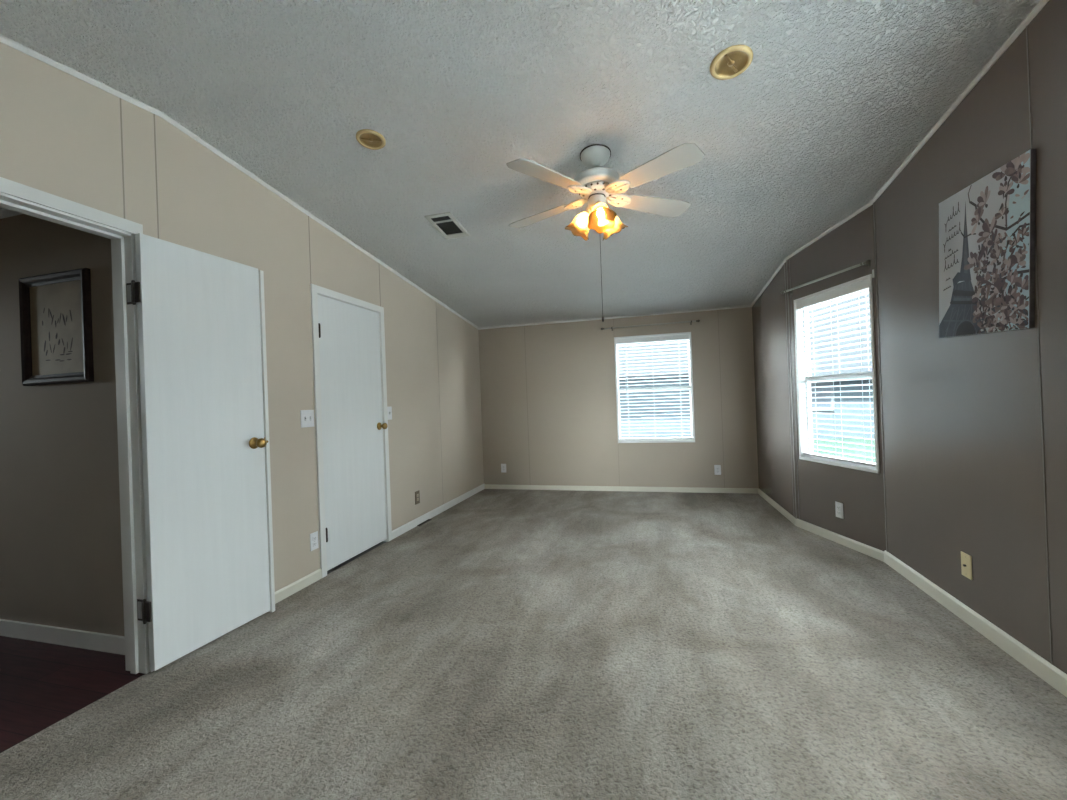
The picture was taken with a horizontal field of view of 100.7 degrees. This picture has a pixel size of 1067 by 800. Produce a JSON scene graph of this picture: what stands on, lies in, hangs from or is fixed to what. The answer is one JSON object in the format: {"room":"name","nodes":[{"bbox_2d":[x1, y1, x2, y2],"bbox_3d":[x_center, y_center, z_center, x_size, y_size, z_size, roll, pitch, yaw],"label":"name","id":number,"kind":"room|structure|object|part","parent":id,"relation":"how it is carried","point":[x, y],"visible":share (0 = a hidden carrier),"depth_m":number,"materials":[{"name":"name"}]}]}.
{"room":"empty bedroom","nodes":[
{"label":"empty bedroom","id":0,"kind":"room"},
{"bbox_2d":[0,207,22,218],"bbox_3d":[-3.843,-0.993,2.155,3.736,0.100,1.146,-2,0,15],"label":"ceiling","id":1,"kind":"structure","parent":0,"point":[4,213],"depth_m":2.33,"materials":[{"name":"white paint"}]},
{"bbox_2d":[0,214,123,635],"bbox_3d":[-3.616,0.176,2.645,3.636,2.250,0.100,-2,0,15],"label":"wall","id":2,"kind":"structure","parent":0,"point":[61,551],"depth_m":2.28,"materials":[{"name":"paint"}]},
{"bbox_2d":[19,268,93,385],"bbox_3d":[-2.447,-0.365,2.260,0.490,0.564,0.030,-2,0,15],"label":"framed picture","id":3,"kind":"object","parent":2,"relation":"attached to","point":[56,334],"visible":1,"depth_m":2.26,"materials":[{"name":"brown wood"}]},
{"bbox_2d":[0,619,124,654],"bbox_3d":[-3.591,1.260,2.588,3.635,0.082,0.013,-2,0,15],"label":"baseboard","id":4,"kind":"structure","parent":2,"relation":"attached to","point":[109,643],"depth_m":2.26,"materials":[{"name":"white paint"}]},
{"bbox_2d":[0,42,483,591],"bbox_3d":[-1.800,-0.086,2.194,0.122,2.639,8.106,-2,0,15],"label":"wall","id":5,"kind":"structure","parent":0,"point":[63,135],"depth_m":2.76,"materials":[{"name":"beige paint"}]},
{"bbox_2d":[0,177,152,673],"bbox_3d":[-1.927,0.241,1.677,0.128,1.992,0.718,-2,0,15],"label":"trim","id":6,"kind":"structure","parent":5,"relation":"attached to","point":[122,242],"depth_m":2.00,"materials":[{"name":"white paint"}]},
{"bbox_2d":[137,599,142,620],"bbox_3d":[-1.773,0.947,1.993,0.036,0.096,0.004,-2,0,15],"label":"door hinge","id":7,"kind":"structure","parent":6,"relation":"attached to","point":[139,601],"depth_m":1.99,"materials":[{"name":"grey metal"}]},
{"bbox_2d":[126,283,131,304],"bbox_3d":[-1.825,-0.481,1.996,0.036,0.096,0.004,-2,0,15],"label":"door hinge","id":8,"kind":"structure","parent":5,"relation":"attached to","point":[128,285],"depth_m":2.00,"materials":[{"name":"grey metal"}]},
{"bbox_2d":[131,233,274,670],"bbox_3d":[-1.616,0.237,2.256,0.110,1.976,0.637,-2,0,20],"label":"door","id":9,"kind":"structure","parent":5,"relation":"in","point":[201,315],"depth_m":2.20,"materials":[{"name":"white paint"}]},
{"bbox_3d":[-1.526,0.239,2.458,0.074,0.064,0.064,-2,0,18],"label":"knob","id":10,"kind":"part","parent":9,"relation":"part of","materials":[{"name":"gold metal"}]},
{"bbox_2d":[0,35,478,328],"bbox_3d":[-1.788,-1.156,2.131,0.014,0.462,8.006,-2,0,15],"label":"trim","id":11,"kind":"structure","parent":5,"relation":"attached to","point":[3,39],"depth_m":2.22,"materials":[{"name":"white paint"}]},
{"bbox_2d":[275,569,321,603],"bbox_3d":[-1.594,1.194,2.533,0.012,0.066,1.043,-2,0,15],"label":"baseboard","id":12,"kind":"structure","parent":5,"relation":"attached to","point":[298,585],"depth_m":2.83,"materials":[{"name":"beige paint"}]},
{"bbox_2d":[300,410,313,427],"bbox_3d":[-1.514,0.125,2.970,0.017,0.116,0.118,-2,0,15],"label":"light switch","id":13,"kind":"object","parent":5,"relation":"attached to","point":[306,416],"visible":1,"depth_m":2.96,"materials":[{"name":"white plastic"}]},
{"bbox_2d":[310,531,318,550],"bbox_3d":[-1.481,0.954,2.990,0.010,0.116,0.072,-2,0,15],"label":"wall outlet","id":14,"kind":"object","parent":5,"relation":"attached to","point":[314,544],"visible":1,"depth_m":2.98,"materials":[{"name":"white plastic"}]},
{"bbox_2d":[310,284,391,577],"bbox_3d":[-1.384,0.209,3.447,0.013,2.025,0.844,-2,0,15],"label":"trim","id":15,"kind":"structure","parent":5,"relation":"attached to","point":[314,289],"depth_m":3.08,"materials":[{"name":"white paint"}]},
{"bbox_2d":[317,293,386,573],"bbox_3d":[-1.447,0.260,3.464,0.120,2.028,0.754,-2,0,15],"label":"trim","id":16,"kind":"structure","parent":5,"relation":"attached to","point":[380,543],"depth_m":3.66,"materials":[{"name":"white paint"}]},
{"bbox_2d":[317,294,387,570],"bbox_3d":[-1.372,0.226,3.454,0.108,1.946,0.759,-2,0,15],"label":"door","id":17,"kind":"structure","parent":5,"relation":"in","point":[353,425],"depth_m":3.40,"materials":[{"name":"white wood"}]},
{"bbox_3d":[-1.275,0.221,3.746,0.074,0.064,0.064,-2,0,15],"label":"knob","id":18,"kind":"part","parent":17,"relation":"part of","materials":[{"name":"gold metal"}]},
{"bbox_2d":[387,407,391,419],"bbox_3d":[-1.265,0.116,3.896,0.017,0.116,0.072,-2,0,15],"label":"light switch","id":19,"kind":"object","parent":5,"relation":"attached to","point":[389,409],"visible":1,"depth_m":3.90,"materials":[{"name":"white plastic"}]},
{"bbox_2d":[415,490,419,504],"bbox_3d":[-1.128,0.949,4.304,0.010,0.125,0.080,-2,0,15],"label":"wall outlet","id":20,"kind":"object","parent":5,"relation":"attached to","point":[417,493],"visible":1,"depth_m":4.30,"materials":[{"name":"brown plastic"}]},
{"bbox_2d":[392,484,484,538],"bbox_3d":[-0.953,1.175,4.922,0.012,0.070,2.214,-2,0,15],"label":"baseboard","id":21,"kind":"structure","parent":5,"relation":"attached to","point":[408,526],"depth_m":4.60,"materials":[{"name":"white paint"}]},
{"bbox_2d":[0,0,1039,327],"bbox_3d":[0.058,-1.284,1.635,3.884,0.544,8.046,-2,0,15],"label":"ceiling","id":22,"kind":"structure","parent":0,"point":[833,97],"depth_m":2.12,"materials":[{"name":"white paint"}]},
{"bbox_2d":[356,129,385,149],"bbox_3d":[-0.856,-1.370,2.328,0.148,0.032,0.148,-2,0,8],"label":"recessed light","id":23,"kind":"object","parent":22,"relation":"in","point":[370,139],"visible":1,"depth_m":2.32,"materials":[{"name":"gold metal"}]},
{"bbox_2d":[424,212,469,238],"bbox_3d":[-0.626,-1.272,3.237,0.196,0.050,0.343,-2,0,15],"label":"ceiling vent","id":24,"kind":"object","parent":22,"relation":"in","point":[446,223],"visible":1,"depth_m":3.23,"materials":[{"name":"white metal"}]},
{"bbox_2d":[506,143,704,321],"bbox_3d":[0.351,-0.904,2.386,1.106,0.954,0.836,-2,0,8],"label":"ceiling fan","id":25,"kind":"object","parent":22,"relation":"hanging from","point":[597,184],"visible":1,"depth_m":2.39,"materials":[{"name":"white metal"}]},
{"bbox_3d":[0.042,-1.118,2.697,0.430,0.006,0.152,-4,10,37],"label":"blade","id":26,"kind":"part","parent":25,"relation":"part of","materials":[{"name":"white wood"}]},
{"bbox_3d":[0.063,-1.120,2.202,0.430,0.006,0.152,-4,12,-42],"label":"blade","id":27,"kind":"part","parent":25,"relation":"part of","materials":[{"name":"white wood"}]},
{"bbox_3d":[0.242,-1.129,2.547,0.152,0.031,0.104,-4,10,37],"label":"blade arm","id":28,"kind":"part","parent":25,"relation":"part of","materials":[{"name":"white metal"}]},
{"bbox_3d":[0.251,-0.979,2.509,0.154,0.161,0.153,-2,0,15],"label":"lamp shade","id":29,"kind":"part","parent":25,"relation":"part of","materials":[{"name":"orange glass"}]},
{"bbox_3d":[0.249,-1.129,2.369,0.152,0.031,0.104,-4,12,-42],"label":"blade arm","id":30,"kind":"part","parent":25,"relation":"part of","materials":[{"name":"white metal"}]},
{"bbox_3d":[0.361,-1.014,2.378,0.036,0.068,0.054,-2,0,15],"label":"bulb","id":31,"kind":"part","parent":25,"relation":"part of","materials":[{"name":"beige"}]},
{"bbox_3d":[0.369,-0.745,2.424,0.013,0.633,0.013,-2,0,-30],"label":"pull chain","id":32,"kind":"part","parent":25,"relation":"part of","materials":[{"name":"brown metal"}]},
{"bbox_3d":[0.363,-0.984,2.345,0.155,0.161,0.151,-2,0,15],"label":"lamp shade","id":33,"kind":"part","parent":25,"relation":"part of","materials":[{"name":"orange glass"}]},
{"bbox_3d":[0.466,-0.987,2.526,0.149,0.161,0.149,-2,0,15],"label":"lamp shade","id":34,"kind":"part","parent":25,"relation":"part of","materials":[{"name":"orange glass"}]},
{"bbox_3d":[0.446,-1.137,2.358,0.104,0.031,0.152,13,-9,-41],"label":"blade arm","id":35,"kind":"part","parent":25,"relation":"part of","materials":[{"name":"white metal"}]},
{"bbox_3d":[0.484,-1.138,2.512,0.152,0.031,0.104,-1,-12,-21],"label":"blade arm","id":36,"kind":"part","parent":25,"relation":"part of","materials":[{"name":"white metal"}]},
{"bbox_3d":[0.717,-1.143,2.602,0.430,0.006,0.152,-1,-12,-21],"label":"blade","id":37,"kind":"part","parent":25,"relation":"part of","materials":[{"name":"white wood"}]},
{"bbox_3d":[0.614,-1.141,2.173,0.152,0.006,0.430,13,-9,-41],"label":"blade","id":38,"kind":"part","parent":25,"relation":"part of","materials":[{"name":"white wood"}]},
{"bbox_2d":[710,45,752,79],"bbox_3d":[0.840,-1.432,1.880,0.168,0.034,0.168,-2,0,9],"label":"recessed light","id":39,"kind":"object","parent":22,"relation":"in","point":[732,61],"visible":1,"depth_m":1.87,"materials":[{"name":"gold metal"}]},
{"bbox_2d":[0,489,1066,799],"bbox_3d":[-1.774,1.283,2.145,7.571,0.100,8.006,-2,0,15],"label":"floor","id":40,"kind":"structure","parent":0,"point":[508,644],"depth_m":1.81,"materials":[{"name":"beige carpet"}]},
{"bbox_2d":[417,519,431,525],"bbox_3d":[-1.076,1.209,4.367,0.032,0.008,0.230,-2,0,15],"label":"floor vent","id":41,"kind":"object","parent":40,"relation":"in","point":[426,521],"visible":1,"depth_m":4.35,"materials":[{"name":"brown metal"}]},
{"bbox_2d":[478,307,758,487],"bbox_3d":[0.968,0.042,5.606,3.645,2.198,0.122,-2,0,15],"label":"wall","id":42,"kind":"structure","parent":0,"point":[549,407],"depth_m":5.59,"materials":[{"name":"beige paint"}]},
{"bbox_2d":[501,464,505,472],"bbox_3d":[-0.399,0.912,5.913,0.072,0.116,0.010,-2,0,15],"label":"wall outlet","id":43,"kind":"object","parent":42,"relation":"attached to","point":[503,466],"visible":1,"depth_m":5.91,"materials":[{"name":"white plastic"}]},
{"bbox_2d":[478,305,750,329],"bbox_3d":[0.887,-1.025,5.551,3.395,0.020,0.014,-2,0,15],"label":"trim","id":44,"kind":"structure","parent":42,"relation":"attached to","point":[747,305],"depth_m":5.49,"materials":[{"name":"white paint"}]},
{"bbox_2d":[484,484,757,493],"bbox_3d":[0.966,1.112,5.547,3.395,0.058,0.012,-2,0,15],"label":"baseboard","id":45,"kind":"structure","parent":42,"relation":"attached to","point":[487,486],"depth_m":5.49,"materials":[{"name":"beige paint"}]},
{"bbox_2d":[601,319,699,330],"bbox_3d":[1.406,-0.907,5.380,1.164,0.050,0.078,-2,0,15],"label":"curtain rod","id":46,"kind":"object","parent":42,"relation":"attached to","point":[698,320],"visible":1,"depth_m":5.34,"materials":[{"name":"grey metal"}]},
{"bbox_3d":[1.400,-0.910,5.358,1.080,0.024,0.018,-2,0,15],"label":"rod","id":47,"kind":"part","parent":46,"relation":"part of","materials":[{"name":"grey metal"}]},
{"bbox_2d":[614,332,694,442],"bbox_3d":[1.482,-0.139,5.453,0.910,1.320,0.116,-2,0,15],"label":"window","id":48,"kind":"structure","parent":42,"relation":"in","point":[689,333],"depth_m":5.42,"materials":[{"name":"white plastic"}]},
{"bbox_2d":[616,334,692,439],"bbox_3d":[1.477,-0.146,5.435,0.868,1.263,0.073,-2,0,15],"label":"window blind","id":49,"kind":"object","parent":48,"relation":"attached to","point":[682,336],"visible":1,"depth_m":5.43,"materials":[{"name":"white plastic"}]},
{"bbox_3d":[1.502,0.475,5.441,0.862,0.020,0.050,-2,0,15],"label":"rail","id":50,"kind":"part","parent":49,"relation":"part of","materials":[{"name":"white plastic"}]},
{"bbox_3d":[1.502,0.509,5.435,0.908,0.024,0.082,-2,0,15],"label":"sill","id":51,"kind":"part","parent":48,"relation":"part of","materials":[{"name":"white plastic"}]},
{"bbox_2d":[714,465,720,474],"bbox_3d":[2.175,0.826,5.221,0.072,0.116,0.010,-2,0,15],"label":"wall outlet","id":52,"kind":"object","parent":42,"relation":"attached to","point":[717,468],"visible":1,"depth_m":5.22,"materials":[{"name":"white plastic"}]},
{"bbox_2d":[752,260,796,518],"bbox_3d":[2.469,-0.089,4.504,0.124,2.345,1.433,-2,0,14],"label":"wall","id":53,"kind":"structure","parent":0,"point":[770,312],"depth_m":4.32,"materials":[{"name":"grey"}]},
{"bbox_2d":[751,258,786,306],"bbox_3d":[2.355,-1.155,4.474,0.015,0.167,1.333,-2,0,14],"label":"trim","id":54,"kind":"structure","parent":53,"relation":"attached to","point":[785,259],"depth_m":4.33,"materials":[{"name":"white paint"}]},
{"bbox_2d":[758,488,795,525],"bbox_3d":[2.437,1.056,4.468,0.013,0.058,1.334,-2,0,14],"label":"baseboard","id":55,"kind":"structure","parent":53,"relation":"attached to","point":[767,498],"depth_m":4.32,"materials":[{"name":"beige paint"}]},
{"bbox_2d":[786,202,885,550],"bbox_3d":[2.328,-0.132,3.397,0.134,2.434,0.866,-2,0,-5],"label":"wall","id":56,"kind":"structure","parent":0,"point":[818,485],"depth_m":3.30,"materials":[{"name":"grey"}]},
{"bbox_2d":[781,260,870,294],"bbox_3d":[2.213,-0.924,3.393,0.067,0.050,0.906,-2,0,-5],"label":"curtain rod","id":57,"kind":"object","parent":56,"relation":"attached to","point":[867,262],"visible":1,"depth_m":3.29,"materials":[{"name":"grey metal"}]},
{"bbox_2d":[797,279,875,466],"bbox_3d":[2.303,-0.184,3.372,0.073,1.292,0.730,-2,0,-5],"label":"window blind","id":58,"kind":"object","parent":56,"relation":"attached to","point":[863,285],"visible":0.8,"depth_m":3.35,"materials":[{"name":"white plastic"}]},
{"bbox_3d":[2.288,-0.163,3.634,0.056,1.232,0.002,-2,0,-5],"label":"cord","id":59,"kind":"part","parent":58,"relation":"part of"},
{"bbox_3d":[2.312,-0.164,3.372,0.056,1.232,0.002,-2,0,-5],"label":"cord","id":60,"kind":"part","parent":58,"relation":"part of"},
{"bbox_3d":[2.333,0.451,3.371,0.050,0.020,0.724,-2,0,-5],"label":"rail","id":61,"kind":"part","parent":58,"relation":"part of","materials":[{"name":"white plastic"}]},
{"bbox_3d":[2.336,-0.166,3.111,0.056,1.232,0.002,-2,0,-5],"label":"cord","id":62,"kind":"part","parent":58,"relation":"part of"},
{"bbox_2d":[794,274,879,473],"bbox_3d":[2.322,-0.177,3.373,0.116,1.349,0.772,-2,0,-5],"label":"window","id":63,"kind":"structure","parent":56,"relation":"attached to","point":[803,429],"depth_m":3.73,"materials":[{"name":"white plastic"}]},
{"bbox_3d":[2.354,-0.178,3.376,0.034,1.325,0.748,-2,0,-5],"label":"sash","id":64,"kind":"part","parent":63,"relation":"part of","materials":[{"name":"white plastic"}]},
{"bbox_3d":[2.329,0.486,3.370,0.082,0.024,0.770,-2,0,-5],"label":"sill","id":65,"kind":"part","parent":63,"relation":"part of","materials":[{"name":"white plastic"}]},
{"bbox_2d":[835,501,843,518],"bbox_3d":[2.310,0.833,3.342,0.010,0.116,0.072,-2,0,-5],"label":"wall outlet","id":66,"kind":"object","parent":56,"relation":"attached to","point":[838,506],"visible":1,"depth_m":3.33,"materials":[{"name":"white plastic"}]},
{"bbox_2d":[796,518,883,561],"bbox_3d":[2.313,1.054,3.386,0.012,0.066,0.870,-2,0,-5],"label":"baseboard","id":67,"kind":"structure","parent":56,"relation":"attached to","point":[873,552],"depth_m":3.31,"materials":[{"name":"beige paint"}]},
{"bbox_2d":[872,0,1066,673],"bbox_3d":[1.542,-0.214,0.081,0.124,2.639,5.961,-2,0,16],"label":"wall","id":68,"kind":"structure","parent":0,"point":[974,427],"depth_m":1.99,"materials":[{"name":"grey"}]},
{"bbox_2d":[870,0,1048,204],"bbox_3d":[1.454,-1.280,0.149,0.014,0.462,5.861,-2,0,16],"label":"trim","id":69,"kind":"structure","parent":68,"relation":"attached to","point":[1041,3],"depth_m":2.00,"materials":[{"name":"white paint"}]},
{"bbox_2d":[961,551,971,579],"bbox_3d":[2.111,0.809,2.162,0.015,0.116,0.072,-2,0,16],"label":"cable jack","id":70,"kind":"object","parent":68,"relation":"attached to","point":[966,560],"visible":1,"depth_m":2.15,"materials":[{"name":"beige plastic"}]},
{"bbox_2d":[884,550,1066,696],"bbox_3d":[1.541,1.068,0.143,0.017,0.078,5.861,-2,0,16],"label":"baseboard","id":71,"kind":"structure","parent":68,"relation":"attached to","point":[1035,663],"depth_m":2.02,"materials":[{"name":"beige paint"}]},
{"bbox_2d":[939,149,1035,337],"bbox_3d":[2.002,-0.639,1.982,0.021,0.713,0.618,-2,0,16],"label":"canvas","id":72,"kind":"object","parent":68,"relation":"attached to","point":[987,228],"visible":1,"depth_m":1.91,"materials":[{"name":"fabric"}]},
{"label":"outside","id":73,"kind":"structure","parent":0,"visible":0},
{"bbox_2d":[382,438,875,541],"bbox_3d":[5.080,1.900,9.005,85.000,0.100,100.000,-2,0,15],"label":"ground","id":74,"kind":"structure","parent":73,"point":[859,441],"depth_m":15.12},
{"bbox_2d":[808,290,874,438],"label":"window","id":75,"kind":"structure","parent":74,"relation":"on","point":[817,431],"depth_m":18.59,"materials":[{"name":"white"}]},
{"bbox_3d":[12.055,-0.133,18.714,0.900,1.000,0.027,-2,0,40],"label":"pane","id":76,"kind":"part","parent":75,"relation":"part of","materials":[{"name":"clear glass"}]}
]}

